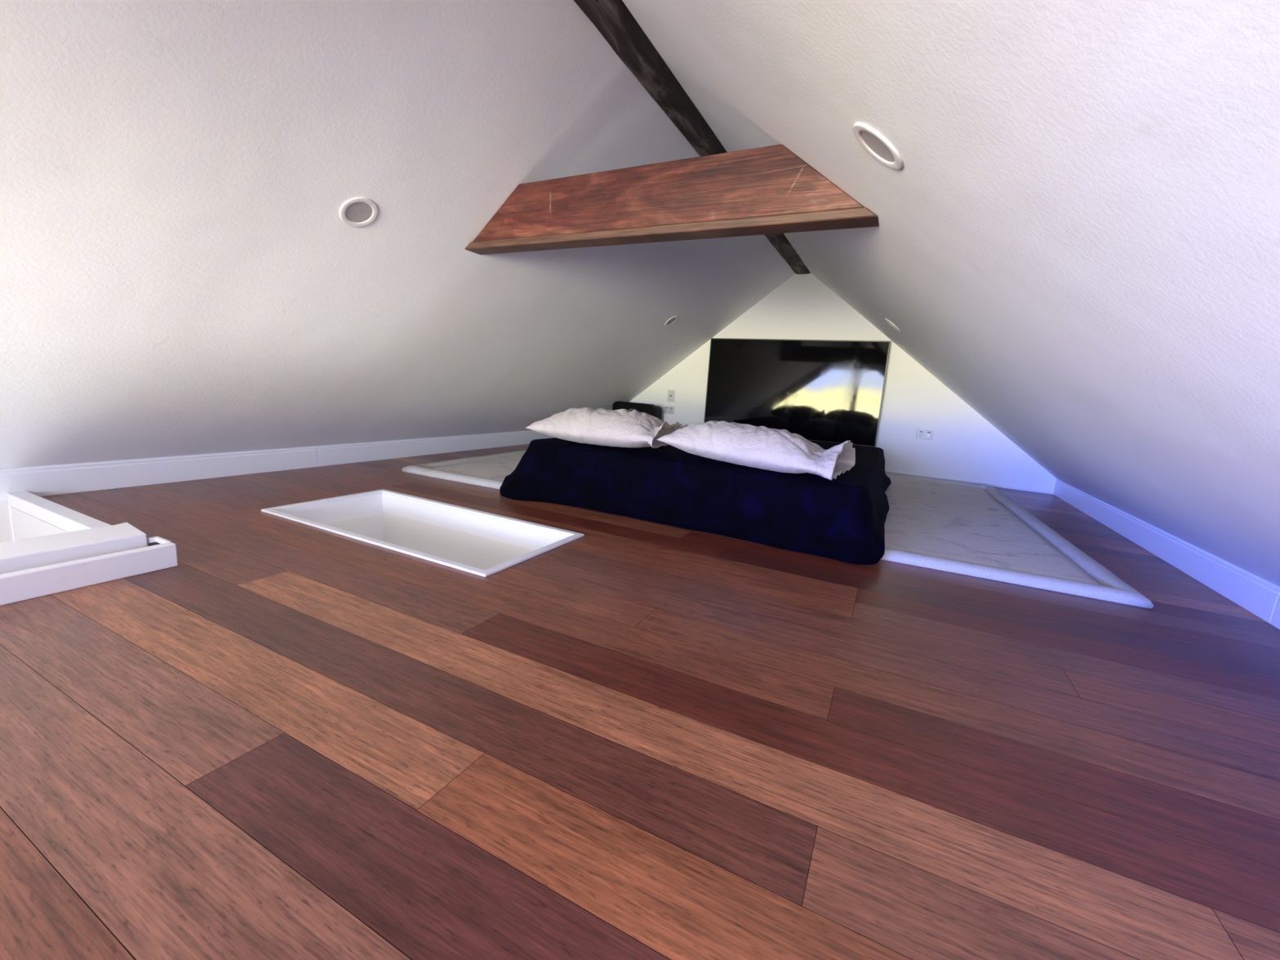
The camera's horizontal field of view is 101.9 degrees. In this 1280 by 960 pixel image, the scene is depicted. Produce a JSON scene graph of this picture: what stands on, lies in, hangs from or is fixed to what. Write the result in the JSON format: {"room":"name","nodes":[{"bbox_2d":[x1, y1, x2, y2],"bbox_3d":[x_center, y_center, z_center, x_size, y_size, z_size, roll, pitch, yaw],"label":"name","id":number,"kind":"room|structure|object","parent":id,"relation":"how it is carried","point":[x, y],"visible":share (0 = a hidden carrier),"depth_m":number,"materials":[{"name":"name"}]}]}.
{"room":"attic bedroom","nodes":[
{"label":"attic bedroom","id":0,"kind":"room"},
{"bbox_2d":[0,500,67,542],"bbox_3d":[-2.601,1.479,1.243,1.115,2.450,2.100,9,12,25],"label":"wall","id":1,"kind":"structure","parent":0,"point":[24,526],"depth_m":2.06,"materials":[{"name":"white paint"}]},
{"bbox_2d":[324,512,533,570],"bbox_3d":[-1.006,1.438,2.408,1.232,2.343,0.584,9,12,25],"label":"window pane","id":2,"kind":"structure","parent":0,"point":[474,551],"depth_m":2.53,"materials":[{"name":"white glass"}]},
{"bbox_2d":[0,444,1279,959],"bbox_3d":[-0.092,0.262,2.136,4.416,0.020,6.974,9,12,25],"label":"floor","id":3,"kind":"structure","parent":0,"point":[628,738],"depth_m":0.92,"materials":[{"name":"brown wood"}]},
{"bbox_2d":[0,491,177,605],"bbox_3d":[-2.390,0.263,0.962,1.258,0.112,2.007,9,12,25],"label":"frame","id":4,"kind":"object","parent":3,"relation":"on","point":[92,551],"visible":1,"depth_m":1.45,"materials":[{"name":"white paint"}]},
{"bbox_2d":[261,488,584,577],"bbox_3d":[-0.916,0.230,2.185,1.232,0.115,0.584,9,12,25],"label":"frame","id":5,"kind":"object","parent":3,"relation":"attached to","point":[539,538],"visible":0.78,"depth_m":2.36,"materials":[{"name":"white paint"}]},
{"bbox_2d":[612,401,662,419],"bbox_3d":[-0.038,-0.616,5.642,0.490,0.440,0.268,9,12,25],"label":"hard case","id":6,"kind":"object","parent":3,"relation":"on","point":[651,409],"visible":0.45,"depth_m":5.50,"materials":[{"name":"black plastic"}]},
{"bbox_2d":[401,449,1154,608],"bbox_3d":[0.710,-0.003,3.727,3.593,0.041,2.698,9,11,23],"label":"rug","id":7,"kind":"object","parent":3,"relation":"on","point":[968,529],"visible":0.34,"depth_m":2.57,"materials":[{"name":"white fabric"}]},
{"bbox_2d":[499,437,891,564],"bbox_3d":[0.582,-0.080,3.355,1.981,0.301,2.367,9,12,25],"label":"bed","id":8,"kind":"object","parent":7,"relation":"on","point":[842,518],"visible":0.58,"depth_m":2.38,"materials":[{"name":"blue fabric"}]},
{"bbox_2d":[525,407,688,448],"bbox_3d":[-0.141,-0.282,2.762,0.754,0.202,0.545,9,11,24],"label":"pillow","id":9,"kind":"object","parent":8,"relation":"on","point":[620,428],"visible":0.91,"depth_m":2.58,"materials":[{"name":"fabric"}]},
{"bbox_2d":[652,428,675,444],"bbox_3d":[0.142,-0.225,2.634,0.012,0.087,0.516,8,10,25],"label":"cushion","id":10,"kind":"object","parent":9,"relation":"on","point":[667,431],"depth_m":2.55,"materials":[{"name":"fabric"}]},
{"bbox_2d":[656,420,855,479],"bbox_3d":[0.545,-0.159,2.404,0.799,0.197,0.526,10,12,28],"label":"pillow","id":11,"kind":"object","parent":8,"relation":"on","point":[762,447],"visible":1,"depth_m":2.25,"materials":[{"name":"fabric"}]},
{"bbox_2d":[0,0,1279,586],"bbox_3d":[-0.005,-0.669,2.001,4.957,2.085,7.094,9,12,25],"label":"sloped ceiling","id":12,"kind":"structure","parent":0,"point":[182,273],"depth_m":1.50,"materials":[{"name":"paint"}]},
{"bbox_2d":[0,430,553,501],"bbox_3d":[-2.039,-0.137,3.102,0.060,0.131,6.854,9,12,25],"label":"baseboard","id":13,"kind":"structure","parent":12,"relation":"attached to","point":[59,479],"depth_m":2.71,"materials":[{"name":"white paint"}]},
{"bbox_2d":[339,196,377,226],"bbox_3d":[-1.007,-0.960,1.864,0.105,0.086,0.132,10,12,30],"label":"recessed light","id":14,"kind":"object","parent":12,"relation":"in","point":[359,211],"visible":1,"depth_m":1.86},
{"bbox_2d":[345,202,372,222],"bbox_3d":[-1.008,-0.960,1.864,0.092,0.001,0.092,-34,-8,27],"label":"diffuser","id":15,"kind":"object","parent":14,"relation":"attached to","point":[357,212],"depth_m":1.86,"materials":[{"name":"white plastic"}]},
{"bbox_2d":[664,315,678,326],"bbox_3d":[0.266,-1.336,4.366,0.105,0.086,0.132,10,12,30],"label":"recessed light","id":16,"kind":"object","parent":12,"relation":"in","point":[671,321],"visible":1,"depth_m":4.37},
{"bbox_2d":[666,317,675,324],"bbox_3d":[0.266,-1.336,4.367,0.092,0.001,0.092,-34,-8,27],"label":"diffuser","id":17,"kind":"object","parent":16,"relation":"attached to","point":[673,319],"depth_m":4.37,"materials":[{"name":"white plastic"}]},
{"bbox_2d":[464,144,879,254],"bbox_3d":[-0.013,-1.022,1.937,1.698,0.240,0.103,10,12,28],"label":"ceiling beam","id":18,"kind":"structure","parent":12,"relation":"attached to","point":[768,189],"depth_m":1.82,"materials":[{"name":"red wood"}]},
{"bbox_2d":[573,0,810,274],"bbox_3d":[0.015,-1.523,1.868,0.148,0.057,6.849,9,12,25],"label":"ridge beam","id":19,"kind":"structure","parent":12,"relation":"attached to","point":[612,19],"depth_m":1.95,"materials":[{"name":"black wood"}]},
{"bbox_2d":[852,122,903,169],"bbox_3d":[0.489,-0.686,1.069,0.108,0.083,0.131,7,11,14],"label":"recessed light","id":20,"kind":"object","parent":12,"relation":"in","point":[873,142],"visible":1,"depth_m":1.06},
{"bbox_2d":[860,130,894,162],"bbox_3d":[0.490,-0.687,1.069,0.092,0.001,0.092,47,25,13],"label":"diffuser","id":21,"kind":"object","parent":20,"relation":"attached to","point":[873,142],"depth_m":1.07,"materials":[{"name":"white plastic"}]},
{"bbox_2d":[884,318,900,331],"bbox_3d":[1.723,-1.059,3.544,0.108,0.083,0.131,7,11,14],"label":"recessed light","id":22,"kind":"object","parent":12,"relation":"in","point":[891,323],"visible":1,"depth_m":3.55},
{"bbox_2d":[1053,479,1279,629],"bbox_3d":[1.902,0.503,1.214,0.060,0.131,6.854,9,12,25],"label":"baseboard","id":23,"kind":"structure","parent":12,"relation":"attached to","point":[1252,593],"depth_m":2.27,"materials":[{"name":"white paint"}]},
{"bbox_2d":[629,273,1056,492],"bbox_3d":[1.542,-1.091,5.086,4.396,1.906,0.100,9,12,25],"label":"wall","id":24,"kind":"structure","parent":0,"point":[964,446],"depth_m":4.71,"materials":[{"name":"white paint"}]},
{"bbox_2d":[662,405,674,413],"bbox_3d":[0.314,-0.766,5.688,0.126,0.083,0.012,9,12,25],"label":"power outlet","id":25,"kind":"object","parent":24,"relation":"attached to","point":[667,410],"visible":1,"depth_m":5.68,"materials":[{"name":"white plastic"}]},
{"bbox_2d":[666,389,675,402],"bbox_3d":[0.338,-0.914,5.653,0.082,0.130,0.014,9,12,25],"label":"plate","id":26,"kind":"object","parent":24,"relation":"attached to","point":[671,393],"visible":1,"depth_m":5.65,"materials":[{"name":"white plastic"}]},
{"bbox_2d":[703,337,890,447],"bbox_3d":[1.456,-0.876,5.068,1.672,0.955,0.060,8,11,25],"label":"television","id":27,"kind":"object","parent":24,"relation":"attached to","point":[820,390],"visible":0.84,"depth_m":4.99,"materials":[{"name":"black"}]},
{"bbox_2d":[915,429,933,439],"bbox_3d":[2.531,-0.405,4.618,0.126,0.083,0.026,9,12,25],"label":"power outlet","id":28,"kind":"object","parent":24,"relation":"attached to","point":[921,433],"visible":1,"depth_m":4.62,"materials":[{"name":"white plastic"}]},
{"bbox_2d":[884,471,1053,494],"bbox_3d":[1.452,-0.208,5.199,4.356,0.022,0.010,9,12,25],"label":"baseboard","id":29,"kind":"structure","parent":24,"relation":"attached to","point":[886,472],"depth_m":4.50,"materials":[{"name":"white paint"}]}
]}

